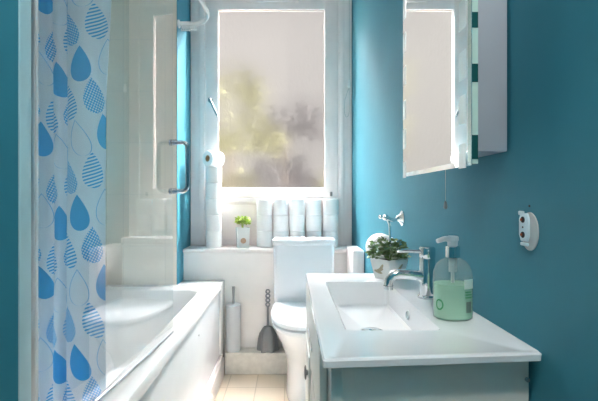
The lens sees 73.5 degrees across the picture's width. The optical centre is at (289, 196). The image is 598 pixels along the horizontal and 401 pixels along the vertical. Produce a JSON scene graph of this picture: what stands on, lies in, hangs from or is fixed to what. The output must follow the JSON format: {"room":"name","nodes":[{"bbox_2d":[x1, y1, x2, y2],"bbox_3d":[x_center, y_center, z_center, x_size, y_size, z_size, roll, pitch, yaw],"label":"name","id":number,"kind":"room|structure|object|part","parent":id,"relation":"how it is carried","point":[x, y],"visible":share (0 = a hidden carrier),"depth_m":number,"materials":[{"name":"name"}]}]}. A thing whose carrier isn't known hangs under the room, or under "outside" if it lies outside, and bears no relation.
{"room":"bathroom","nodes":[
{"label":"bathroom","id":0,"kind":"room"},
{"bbox_2d":[0,0,17,400],"bbox_3d":[-0.800,-0.220,0.752,0.600,2.620,0.034,0,0,0],"label":"wall","id":1,"kind":"structure","parent":0,"point":[8,8],"depth_m":0.73,"materials":[{"name":"teal paint"}]},
{"bbox_2d":[18,0,30,400],"bbox_3d":[-0.498,-0.220,0.752,0.003,2.620,0.034,0,0,0],"label":"trim","id":2,"kind":"structure","parent":1,"relation":"attached to","point":[24,6],"depth_m":0.75,"materials":[{"name":"white paint"}]},
{"bbox_2d":[106,97,106,284],"bbox_3d":[-1.175,-0.220,1.585,0.150,2.620,1.630,0,0,0],"label":"wall","id":3,"kind":"structure","parent":0,"point":[106,97],"depth_m":2.40,"materials":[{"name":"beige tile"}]},
{"bbox_2d":[177,0,208,30],"bbox_3d":[-0.635,-1.037,1.732,0.545,0.068,1.354,0,0,19],"label":"rail","id":4,"kind":"object","parent":3,"relation":"attached to","point":[185,25],"visible":1,"depth_m":2.41,"materials":[{"name":"white plastic"}]},
{"bbox_2d":[38,0,111,400],"bbox_3d":[-0.652,-0.105,1.205,0.324,1.910,0.083,0,0,4],"label":"shower curtain","id":5,"kind":"object","parent":4,"relation":"hanging from","point":[74,35],"visible":0.91,"depth_m":1.17,"materials":[{"name":"fabric"}]},
{"bbox_2d":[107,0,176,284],"bbox_3d":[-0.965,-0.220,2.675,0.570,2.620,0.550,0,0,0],"label":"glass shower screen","id":6,"kind":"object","parent":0,"point":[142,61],"depth_m":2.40,"materials":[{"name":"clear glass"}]},
{"bbox_2d":[177,0,190,284],"bbox_3d":[-0.678,-0.220,2.560,0.004,2.620,0.320,0,0,0],"label":"wall","id":7,"kind":"structure","parent":0,"point":[183,6],"depth_m":2.54,"materials":[{"name":"teal paint"}]},
{"bbox_2d":[215,369,288,400],"bbox_3d":[-0.350,1.140,0.975,1.900,0.100,3.950,0,0,0],"label":"floor","id":8,"kind":"structure","parent":0,"point":[233,387],"depth_m":2.28,"materials":[{"name":"beige tile"}]},
{"bbox_2d":[94,280,224,400],"bbox_3d":[-0.756,0.807,1.669,0.683,0.565,1.739,0,0,0],"label":"bathtub","id":9,"kind":"object","parent":8,"relation":"on","point":[138,317],"visible":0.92,"depth_m":2.11,"materials":[{"name":"white ceramic"}]},
{"bbox_2d":[31,0,189,400],"bbox_3d":[-0.459,-0.193,1.160,0.079,1.434,0.788,0,0,5],"label":"screen","id":10,"kind":"object","parent":9,"relation":"on","point":[34,3],"visible":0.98,"depth_m":0.79,"materials":[{"name":"clear glass"}]},
{"bbox_3d":[-0.512,-0.193,0.797,0.019,1.434,0.019,0,0,0],"label":"hinge post","id":11,"kind":"part","parent":10,"relation":"part of","materials":[{"name":"metal"}]},
{"bbox_3d":[-0.425,-0.116,1.541,0.079,0.212,0.024,0,0,4],"label":"handle","id":12,"kind":"part","parent":10,"relation":"part of","materials":[{"name":"silver metal"}]},
{"bbox_3d":[-0.432,0.825,1.616,0.016,0.531,1.628,0,0,0],"label":"panel","id":13,"kind":"part","parent":9,"relation":"part of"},
{"bbox_2d":[200,354,223,400],"bbox_3d":[-0.413,1.022,1.620,0.022,0.136,1.640,0,0,0],"label":"baseboard","id":14,"kind":"structure","parent":9,"relation":"attached to","point":[211,390],"depth_m":2.16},
{"bbox_2d":[226,286,240,352],"bbox_3d":[-0.352,0.755,2.492,0.095,0.395,0.095,0,0,0],"label":"toilet brush","id":15,"kind":"object","parent":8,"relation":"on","point":[233,309],"visible":1,"depth_m":2.45,"materials":[{"name":"grey plastic"}]},
{"bbox_3d":[-0.352,0.670,2.492,0.095,0.016,0.095,0,0,0],"label":"lid","id":16,"kind":"part","parent":15,"relation":"part of","materials":[{"name":"grey plastic"}]},
{"bbox_3d":[-0.352,0.611,2.492,0.018,0.105,0.018,0,0,0],"label":"handle","id":17,"kind":"part","parent":15,"relation":"part of","materials":[{"name":"grey plastic"}]},
{"bbox_2d":[225,347,286,373],"bbox_3d":[0.010,1.022,2.493,0.820,0.137,0.095,0,0,0],"label":"plinth","id":18,"kind":"object","parent":8,"relation":"on","point":[248,360],"visible":0.29,"depth_m":2.46,"materials":[{"name":"beige tile"}]},
{"bbox_2d":[257,289,278,352],"bbox_3d":[-0.138,0.763,2.492,0.138,0.380,0.104,0,0,0],"label":"toilet brush","id":19,"kind":"object","parent":18,"relation":"on","point":[267,338],"visible":1,"depth_m":2.47,"materials":[{"name":"grey plastic"}]},
{"bbox_3d":[-0.138,0.703,2.492,0.032,0.260,0.016,0,0,0],"label":"handle","id":20,"kind":"part","parent":19,"relation":"part of","materials":[{"name":"grey plastic"}]},
{"bbox_2d":[183,245,350,350],"bbox_3d":[-0.128,0.709,2.619,1.096,0.762,0.199,0,0,0],"label":"half wall ledge","id":21,"kind":"object","parent":8,"relation":"on","point":[250,270],"visible":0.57,"depth_m":2.54,"materials":[{"name":"white paint"}]},
{"bbox_2d":[206,231,221,247],"bbox_3d":[-0.497,0.276,2.610,0.102,0.104,0.102,0,0,-31],"label":"toilet roll","id":22,"kind":"object","parent":21,"relation":"on","point":[213,239],"visible":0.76,"depth_m":2.57,"materials":[{"name":"paper"}]},
{"bbox_2d":[206,215,221,231],"bbox_3d":[-0.496,0.171,2.609,0.102,0.104,0.102,0,0,23],"label":"toilet roll","id":23,"kind":"object","parent":22,"relation":"on","point":[213,222],"visible":0.98,"depth_m":2.57,"materials":[{"name":"paper"}]},
{"bbox_2d":[205,199,220,214],"bbox_3d":[-0.499,0.066,2.610,0.102,0.104,0.102,0,0,10],"label":"toilet roll","id":24,"kind":"object","parent":23,"relation":"on","point":[213,206],"visible":0.98,"depth_m":2.56,"materials":[{"name":"paper"}]},
{"bbox_2d":[206,183,220,198],"bbox_3d":[-0.499,-0.039,2.610,0.102,0.104,0.102,0,0,-13],"label":"toilet roll","id":25,"kind":"object","parent":24,"relation":"on","point":[213,190],"visible":0.98,"depth_m":2.56,"materials":[{"name":"paper"}]},
{"bbox_2d":[206,166,221,182],"bbox_3d":[-0.496,-0.144,2.612,0.102,0.104,0.102,0,0,-17],"label":"toilet roll","id":26,"kind":"object","parent":25,"relation":"on","point":[213,173],"visible":0.96,"depth_m":2.57,"materials":[{"name":"paper"}]},
{"bbox_2d":[203,151,224,166],"bbox_3d":[-0.497,-0.247,2.605,0.102,0.102,0.105,0,0,39],"label":"toilet roll","id":27,"kind":"object","parent":26,"relation":"on","point":[210,158],"visible":0.99,"depth_m":2.57,"materials":[{"name":"paper"}]},
{"bbox_2d":[234,216,251,247],"bbox_3d":[-0.309,0.224,2.617,0.118,0.208,0.126,0,0,-17],"label":"potted plant","id":28,"kind":"object","parent":21,"relation":"on","point":[242,233],"visible":1,"depth_m":2.58,"materials":[{"name":"green plant"}]},
{"bbox_3d":[-0.310,0.263,2.615,0.082,0.130,0.082,0,0,-14],"label":"pot","id":29,"kind":"part","parent":28,"relation":"part of","materials":[{"name":"white ceramic"}]},
{"bbox_2d":[257,231,271,247],"bbox_3d":[-0.167,0.276,2.635,0.102,0.104,0.102,0,0,-44],"label":"toilet roll","id":30,"kind":"object","parent":21,"relation":"on","point":[264,238],"visible":0.91,"depth_m":2.59,"materials":[{"name":"paper"}]},
{"bbox_2d":[257,215,271,230],"bbox_3d":[-0.169,0.171,2.639,0.102,0.104,0.102,0,0,-36],"label":"toilet roll","id":31,"kind":"object","parent":30,"relation":"on","point":[264,222],"visible":0.95,"depth_m":2.59,"materials":[{"name":"paper"}]},
{"bbox_2d":[257,199,271,214],"bbox_3d":[-0.169,0.066,2.639,0.102,0.104,0.102,0,0,-13],"label":"toilet roll","id":32,"kind":"object","parent":31,"relation":"on","point":[264,206],"visible":1,"depth_m":2.59,"materials":[{"name":"paper"}]},
{"bbox_2d":[273,231,288,237],"bbox_3d":[-0.059,0.276,2.635,0.102,0.104,0.102,0,0,-31],"label":"toilet roll","id":33,"kind":"object","parent":21,"relation":"on","point":[275,233],"visible":0.32,"depth_m":2.59,"materials":[{"name":"paper"}]},
{"bbox_2d":[273,215,288,230],"bbox_3d":[-0.059,0.171,2.642,0.102,0.104,0.102,0,0,-43],"label":"toilet roll","id":34,"kind":"object","parent":33,"relation":"on","point":[280,222],"visible":0.88,"depth_m":2.60,"materials":[{"name":"paper"}]},
{"bbox_2d":[273,199,288,214],"bbox_3d":[-0.060,0.066,2.640,0.102,0.104,0.102,0,0,34],"label":"toilet roll","id":35,"kind":"object","parent":34,"relation":"on","point":[280,206],"visible":1,"depth_m":2.60,"materials":[{"name":"paper"}]},
{"bbox_2d":[290,231,304,236],"bbox_3d":[0.049,0.276,2.638,0.102,0.104,0.102,0,0,24],"label":"toilet roll","id":36,"kind":"object","parent":21,"relation":"on","point":[292,233],"visible":0.34,"depth_m":2.59,"materials":[{"name":"paper"}]},
{"bbox_2d":[289,215,304,230],"bbox_3d":[0.046,0.171,2.643,0.102,0.104,0.102,0,0,-10],"label":"toilet roll","id":37,"kind":"object","parent":36,"relation":"on","point":[296,222],"visible":0.92,"depth_m":2.60,"materials":[{"name":"paper"}]},
{"bbox_2d":[289,199,304,214],"bbox_3d":[0.047,0.066,2.635,0.102,0.104,0.102,0,0,-16],"label":"toilet roll","id":38,"kind":"object","parent":37,"relation":"on","point":[296,206],"visible":1,"depth_m":2.59,"materials":[{"name":"paper"}]},
{"bbox_2d":[306,231,321,236],"bbox_3d":[0.158,0.276,2.636,0.102,0.104,0.102,0,0,-20],"label":"toilet roll","id":39,"kind":"object","parent":21,"relation":"on","point":[308,233],"visible":0.38,"depth_m":2.59,"materials":[{"name":"paper"}]},
{"bbox_2d":[306,215,321,230],"bbox_3d":[0.157,0.171,2.638,0.102,0.104,0.102,0,0,-8],"label":"toilet roll","id":40,"kind":"object","parent":39,"relation":"on","point":[313,222],"visible":0.89,"depth_m":2.59,"materials":[{"name":"paper"}]},
{"bbox_2d":[306,199,320,214],"bbox_3d":[0.154,0.066,2.635,0.102,0.104,0.102,0,0,19],"label":"toilet roll","id":41,"kind":"object","parent":40,"relation":"on","point":[313,206],"visible":1,"depth_m":2.59,"materials":[{"name":"paper"}]},
{"bbox_2d":[322,231,337,246],"bbox_3d":[0.265,0.276,2.638,0.102,0.104,0.102,0,0,-18],"label":"toilet roll","id":42,"kind":"object","parent":21,"relation":"on","point":[334,234],"visible":0.4,"depth_m":2.60,"materials":[{"name":"paper"}]},
{"bbox_2d":[322,215,337,230],"bbox_3d":[0.265,0.171,2.639,0.102,0.104,0.102,0,0,-13],"label":"toilet roll","id":43,"kind":"object","parent":42,"relation":"on","point":[329,222],"visible":0.95,"depth_m":2.60,"materials":[{"name":"paper"}]},
{"bbox_2d":[323,199,338,214],"bbox_3d":[0.270,0.066,2.641,0.102,0.104,0.102,0,0,6],"label":"toilet roll","id":44,"kind":"object","parent":43,"relation":"on","point":[330,206],"visible":1,"depth_m":2.60,"materials":[{"name":"paper"}]},
{"bbox_2d":[271,237,335,400],"bbox_3d":[0.083,0.666,2.200,0.376,0.847,0.639,0,0,0],"label":"toilet","id":45,"kind":"object","parent":8,"relation":"on","point":[293,257],"visible":0.61,"depth_m":2.35,"materials":[{"name":"white ceramic"}]},
{"bbox_3d":[0.083,0.653,2.110,0.364,0.022,0.447,0,0,0],"label":"seat","id":46,"kind":"part","parent":45,"relation":"part of","materials":[{"name":"white plastic"}]},
{"bbox_3d":[0.083,0.622,2.108,0.370,0.028,0.457,0,0,0],"label":"lid","id":47,"kind":"part","parent":45,"relation":"part of","materials":[{"name":"white plastic"}]},
{"bbox_3d":[0.083,0.877,2.167,0.350,0.426,0.545,0,0,0],"label":"bowl","id":48,"kind":"part","parent":45,"relation":"part of","materials":[{"name":"white ceramic"}]},
{"bbox_3d":[0.083,0.267,2.429,0.376,0.034,0.179,0,0,0],"label":"cistern lid","id":49,"kind":"part","parent":45,"relation":"part of","materials":[{"name":"white ceramic"}]},
{"bbox_2d":[347,246,363,272],"bbox_3d":[0.389,0.698,2.394,0.064,0.785,0.248,0,0,0],"label":"box","id":50,"kind":"object","parent":8,"relation":"on","point":[355,255],"visible":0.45,"depth_m":2.27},
{"bbox_2d":[304,281,529,400],"bbox_3d":[0.239,0.689,1.056,0.392,0.803,0.709,0,0,0],"label":"vanity cabinet","id":51,"kind":"object","parent":8,"relation":"on","point":[498,381],"visible":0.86,"depth_m":0.72,"materials":[{"name":"grey paint"}]},
{"bbox_3d":[0.049,0.537,1.225,0.011,0.042,0.042,0,0,0],"label":"knob","id":52,"kind":"part","parent":51,"relation":"part of","materials":[{"name":"grey metal"}]},
{"bbox_3d":[0.062,0.757,1.294,0.017,0.565,0.217,0,0,0],"label":"door","id":53,"kind":"part","parent":51,"relation":"part of","materials":[{"name":"beige paint"}]},
{"bbox_3d":[0.054,0.384,1.080,0.004,0.012,0.160,0,0,0],"label":"drawer pull","id":54,"kind":"part","parent":51,"relation":"part of","materials":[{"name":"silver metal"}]},
{"bbox_3d":[0.065,0.752,0.953,0.012,0.575,0.425,0,0,0],"label":"door","id":55,"kind":"part","parent":51,"relation":"part of","materials":[{"name":"beige paint"}]},
{"bbox_3d":[0.064,0.371,1.081,0.015,0.158,0.642,0,0,0],"label":"drawer","id":56,"kind":"part","parent":51,"relation":"part of","materials":[{"name":"beige paint"}]},
{"bbox_2d":[305,273,541,367],"bbox_3d":[0.247,0.307,1.041,0.384,0.074,0.757,0,0,0],"label":"basin","id":57,"kind":"object","parent":51,"relation":"in","point":[359,323],"visible":0.89,"depth_m":0.81,"materials":[{"name":"white ceramic"}]},
{"bbox_2d":[365,236,411,279],"bbox_3d":[0.333,0.202,1.349,0.156,0.145,0.158,0,0,0],"label":"potted plant","id":58,"kind":"object","parent":57,"relation":"on","point":[381,265],"visible":0.94,"depth_m":1.33,"materials":[{"name":"green plant"}]},
{"bbox_2d":[374,264,382,273],"bbox_3d":[0.298,0.239,1.335,0.006,0.034,0.048,0,0,-25],"label":"print","id":59,"kind":"object","parent":58,"relation":"attached to","point":[378,268],"depth_m":1.34,"materials":[{"name":"brown paint"}]},
{"bbox_3d":[0.334,0.240,1.352,0.092,0.068,0.092,0,0,-32],"label":"pot","id":60,"kind":"part","parent":58,"relation":"part of","materials":[{"name":"white ceramic"}]},
{"bbox_2d":[383,246,435,299],"bbox_3d":[0.327,0.204,1.090,0.146,0.139,0.052,0,0,0],"label":"mixer tap","id":61,"kind":"object","parent":57,"relation":"on","point":[425,275],"visible":0.95,"depth_m":1.08,"materials":[{"name":"silver metal"}]},
{"bbox_3d":[0.309,0.224,1.090,0.109,0.055,0.029,0,0,0],"label":"spout","id":62,"kind":"part","parent":61,"relation":"part of","materials":[{"name":"silver metal"}]},
{"bbox_3d":[0.344,0.150,1.090,0.104,0.031,0.043,0,0,0],"label":"lever","id":63,"kind":"part","parent":61,"relation":"part of","materials":[{"name":"silver metal"}]},
{"bbox_2d":[433,235,472,320],"bbox_3d":[0.368,0.181,0.905,0.086,0.187,0.062,0,0,0],"label":"soap dispenser","id":64,"kind":"object","parent":57,"relation":"on","point":[452,299],"visible":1,"depth_m":0.88,"materials":[{"name":"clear plastic"}]},
{"bbox_2d":[352,0,597,400],"bbox_3d":[0.513,-0.220,0.975,0.150,2.620,3.952,0,0,-1],"label":"wall","id":65,"kind":"structure","parent":0,"point":[545,296],"depth_m":0.76,"materials":[{"name":"teal paint"}]},
{"bbox_2d":[378,211,404,246],"bbox_3d":[0.386,0.126,1.585,0.093,0.147,0.160,0,0,0],"label":"toilet roll holder","id":66,"kind":"object","parent":65,"relation":"attached to","point":[400,218],"visible":0.95,"depth_m":1.53,"materials":[{"name":"silver metal"}]},
{"bbox_2d":[366,233,398,256],"bbox_3d":[0.369,0.206,1.605,0.115,0.115,0.104,0,0,0],"label":"toilet roll","id":67,"kind":"object","parent":66,"relation":"hanging from","point":[374,237],"visible":0.26,"depth_m":1.57,"materials":[{"name":"paper"}]},
{"bbox_3d":[0.378,0.081,1.535,0.078,0.030,0.025,0,0,0],"label":"arm","id":68,"kind":"part","parent":66,"relation":"part of","materials":[{"name":"silver metal"}]},
{"bbox_2d":[403,0,506,177],"bbox_3d":[0.373,-0.386,0.903,0.124,0.668,0.422,0,0,0],"label":"upper cabinet","id":69,"kind":"object","parent":65,"relation":"attached to","point":[455,51],"visible":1,"depth_m":0.80,"materials":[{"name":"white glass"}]},
{"bbox_3d":[0.314,-0.388,0.903,0.003,0.665,0.422,0,0,0],"label":"mirror door","id":70,"kind":"part","parent":69,"relation":"part of","materials":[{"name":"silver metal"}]},
{"bbox_2d":[444,170,446,208],"bbox_3d":[0.412,-0.029,1.060,0.010,0.123,0.009,0,0,0],"label":"pull cord","id":71,"kind":"object","parent":69,"relation":"hanging from","point":[445,202],"visible":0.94,"depth_m":1.06,"materials":[{"name":"grey fabric"}]},
{"bbox_3d":[0.412,-0.040,1.060,0.001,0.103,0.001,0,0,0],"label":"cord","id":72,"kind":"part","parent":71,"relation":"part of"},
{"bbox_2d":[518,211,538,250],"bbox_3d":[0.434,0.062,0.733,0.011,0.072,0.052,0,0,0],"label":"wall bracket","id":73,"kind":"object","parent":65,"relation":"attached to","point":[528,223],"visible":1,"depth_m":0.73,"materials":[{"name":"white plastic"}]},
{"bbox_3d":[-0.040,-0.220,2.729,1.280,2.620,0.018,0,0,0],"label":"wall","id":74,"kind":"structure","parent":0,"visible":0},
{"bbox_2d":[191,0,351,244],"bbox_3d":[-0.127,-0.593,2.694,1.090,1.835,0.082,0,0,0],"label":"window","id":75,"kind":"structure","parent":74,"relation":"in","point":[269,78],"depth_m":2.72,"materials":[{"name":"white glass"}]},
{"bbox_3d":[-0.512,-0.599,2.676,0.068,0.128,0.047,0,0,0],"label":"handle","id":76,"kind":"part","parent":75,"relation":"part of","materials":[{"name":"silver metal"}]},
{"bbox_3d":[-0.126,-0.663,2.719,0.721,1.209,0.006,0,0,0],"label":"pane","id":77,"kind":"part","parent":75,"relation":"part of","materials":[{"name":"clear glass"}]},
{"bbox_3d":[-0.121,-0.667,2.716,0.887,1.345,0.039,0,0,0],"label":"sash","id":78,"kind":"part","parent":75,"relation":"part of","materials":[{"name":"glass"}]},
{"bbox_3d":[-0.122,0.165,2.705,0.905,0.320,0.030,0,0,0],"label":"apron panel","id":79,"kind":"part","parent":75,"relation":"part of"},
{"bbox_3d":[-0.350,-1.580,0.975,1.900,0.100,3.950,0,0,0],"label":"ceiling","id":80,"kind":"structure","parent":0,"visible":0},
{"bbox_2d":[344,79,350,116],"bbox_3d":[0.374,-1.024,2.600,0.044,1.011,0.021,0,0,0],"label":"blind cord","id":81,"kind":"object","parent":80,"relation":"hanging from","point":[349,80],"visible":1,"depth_m":2.60,"materials":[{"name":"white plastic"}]}
]}

